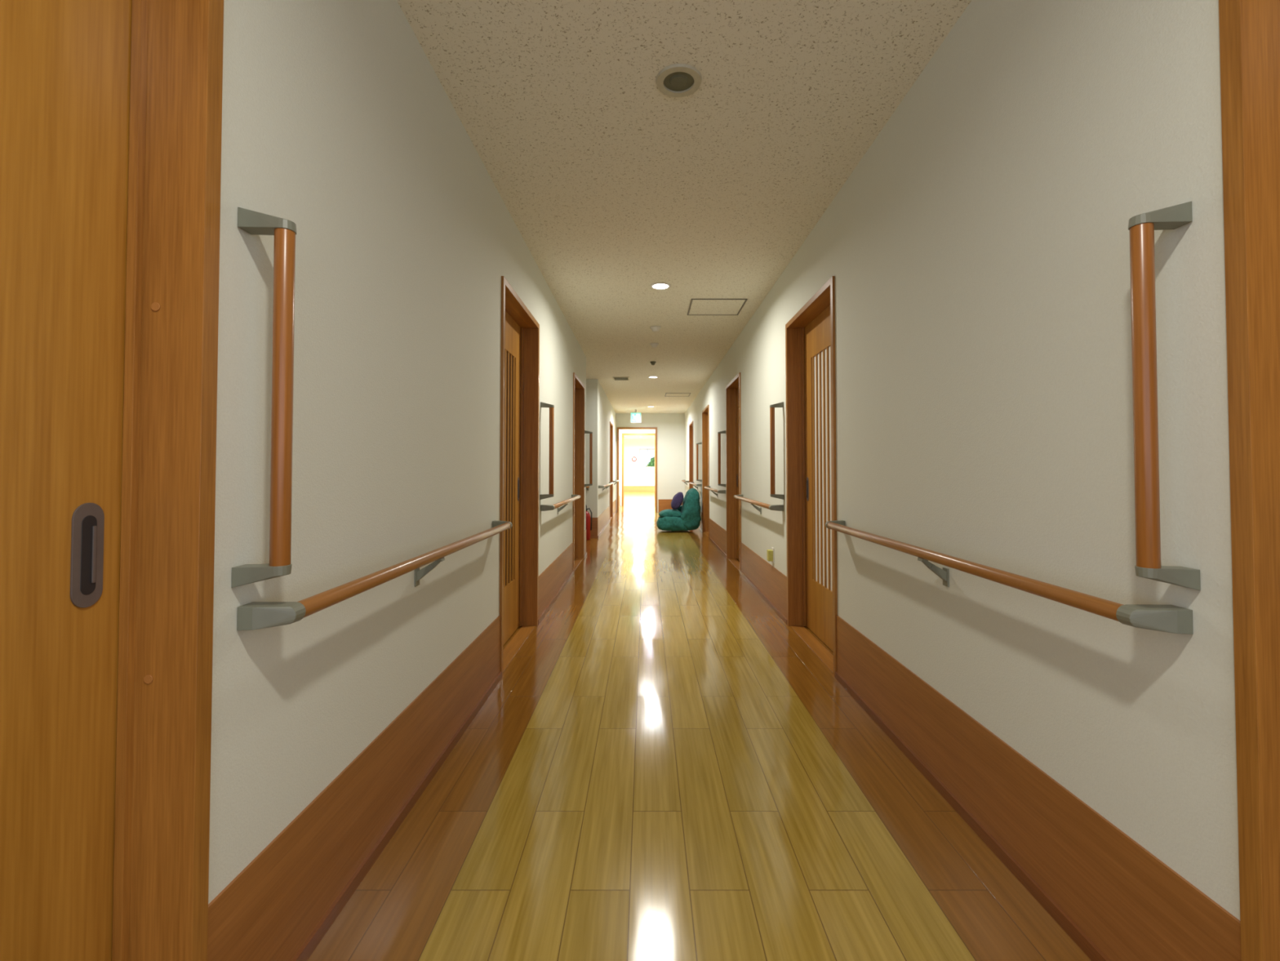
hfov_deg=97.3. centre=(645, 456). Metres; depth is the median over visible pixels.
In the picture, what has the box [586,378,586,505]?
wall
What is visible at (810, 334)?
door
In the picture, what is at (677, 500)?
throw pillow
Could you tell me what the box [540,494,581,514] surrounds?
handrail
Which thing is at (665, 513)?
seat cushion
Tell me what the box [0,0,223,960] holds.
door
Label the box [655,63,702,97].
ceiling air vent
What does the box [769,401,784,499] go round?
grab bar
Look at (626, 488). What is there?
baseboard
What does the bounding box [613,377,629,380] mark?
ventilation grille
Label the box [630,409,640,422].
exit sign
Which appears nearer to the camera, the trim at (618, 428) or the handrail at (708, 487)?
the handrail at (708, 487)
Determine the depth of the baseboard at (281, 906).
1.47 m
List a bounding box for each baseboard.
[207,494,620,960]
[623,485,654,492]
[658,499,682,511]
[698,511,1241,960]
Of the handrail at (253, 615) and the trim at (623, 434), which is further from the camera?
the trim at (623, 434)
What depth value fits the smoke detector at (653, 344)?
6.50 m
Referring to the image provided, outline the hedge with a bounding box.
[646,456,654,466]
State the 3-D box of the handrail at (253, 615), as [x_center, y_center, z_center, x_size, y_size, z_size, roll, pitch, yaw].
[-0.725,0.371,1.975,0.098,0.132,1.819,0,-1,0]
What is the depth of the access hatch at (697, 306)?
5.04 m
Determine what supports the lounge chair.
on the floor
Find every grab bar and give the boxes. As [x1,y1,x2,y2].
[231,207,296,587]
[540,401,554,499]
[584,430,592,486]
[696,441,702,481]
[717,430,725,486]
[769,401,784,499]
[1128,201,1200,590]
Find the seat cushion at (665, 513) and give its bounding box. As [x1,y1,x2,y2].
[658,509,681,517]
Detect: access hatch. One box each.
[664,392,690,396]
[687,298,747,315]
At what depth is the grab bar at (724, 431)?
7.14 m
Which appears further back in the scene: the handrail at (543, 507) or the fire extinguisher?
the fire extinguisher
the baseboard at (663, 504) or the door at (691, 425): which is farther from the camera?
the baseboard at (663, 504)
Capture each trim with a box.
[617,426,657,511]
[622,433,655,506]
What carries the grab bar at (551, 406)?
attached to the wall at (338, 124)
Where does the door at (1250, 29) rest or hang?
in the wall at (977, 251)
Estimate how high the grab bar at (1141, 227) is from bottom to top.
0.718 m
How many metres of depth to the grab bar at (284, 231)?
1.07 m
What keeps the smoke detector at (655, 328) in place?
attached to the ceiling
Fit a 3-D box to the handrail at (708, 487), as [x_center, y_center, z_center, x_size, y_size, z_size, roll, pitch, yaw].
[0.965,0.508,8.011,0.098,0.132,1.744,0,-1,0]
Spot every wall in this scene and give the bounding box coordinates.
[208,0,615,903]
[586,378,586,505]
[615,413,684,511]
[618,429,655,506]
[623,439,654,485]
[684,0,1239,919]
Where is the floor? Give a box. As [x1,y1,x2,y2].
[306,492,1091,960]
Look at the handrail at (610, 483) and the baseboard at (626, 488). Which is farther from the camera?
the baseboard at (626, 488)
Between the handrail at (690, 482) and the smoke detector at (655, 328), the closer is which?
the smoke detector at (655, 328)
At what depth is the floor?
1.79 m
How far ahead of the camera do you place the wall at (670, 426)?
14.61 m
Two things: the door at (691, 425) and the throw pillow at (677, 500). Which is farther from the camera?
the door at (691, 425)
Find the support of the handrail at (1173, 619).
attached to the wall at (977, 251)
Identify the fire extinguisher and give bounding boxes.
[586,505,591,540]
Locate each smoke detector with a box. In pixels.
[649,325,660,332]
[649,342,658,347]
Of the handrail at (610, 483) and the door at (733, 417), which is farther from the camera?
the handrail at (610, 483)
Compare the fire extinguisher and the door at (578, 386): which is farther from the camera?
the fire extinguisher
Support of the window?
in the wall at (633, 474)
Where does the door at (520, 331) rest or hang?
in the wall at (338, 124)
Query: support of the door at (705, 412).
in the wall at (977, 251)
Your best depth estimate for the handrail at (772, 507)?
4.63 m
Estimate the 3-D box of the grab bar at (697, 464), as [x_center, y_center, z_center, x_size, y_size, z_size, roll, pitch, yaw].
[0.965,0.093,10.191,0.098,0.718,0.039,0,-1,0]
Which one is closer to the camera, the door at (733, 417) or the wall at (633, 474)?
the door at (733, 417)
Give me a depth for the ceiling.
2.43 m
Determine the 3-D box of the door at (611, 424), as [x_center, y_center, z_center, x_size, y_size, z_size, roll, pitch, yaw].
[-0.854,0.316,12.596,0.183,2.139,0.998,0,-1,0]
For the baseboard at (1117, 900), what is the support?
attached to the wall at (977, 251)
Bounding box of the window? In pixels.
[639,448,654,466]
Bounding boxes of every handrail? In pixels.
[236,520,512,630]
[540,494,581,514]
[598,481,613,491]
[688,481,702,489]
[703,485,725,496]
[733,494,783,514]
[825,520,1193,634]
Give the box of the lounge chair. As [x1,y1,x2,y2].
[656,488,701,531]
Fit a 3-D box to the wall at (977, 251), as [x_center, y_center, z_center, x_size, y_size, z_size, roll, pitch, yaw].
[1.100,-0.016,7.242,0.170,2.560,14.720,0,-1,0]
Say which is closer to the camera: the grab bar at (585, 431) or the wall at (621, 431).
the grab bar at (585, 431)
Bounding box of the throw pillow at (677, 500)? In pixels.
[671,492,684,509]
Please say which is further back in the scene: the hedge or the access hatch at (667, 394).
the hedge
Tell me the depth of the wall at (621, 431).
17.01 m
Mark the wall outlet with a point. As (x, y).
(770, 553)
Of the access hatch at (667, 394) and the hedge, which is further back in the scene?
the hedge
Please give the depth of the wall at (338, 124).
1.50 m
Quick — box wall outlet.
[766,546,773,563]
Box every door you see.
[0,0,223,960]
[499,275,539,675]
[573,372,584,572]
[609,421,613,519]
[688,421,693,488]
[702,404,709,537]
[725,372,741,570]
[785,275,837,676]
[1218,0,1279,960]
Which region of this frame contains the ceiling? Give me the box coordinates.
[396,0,971,439]

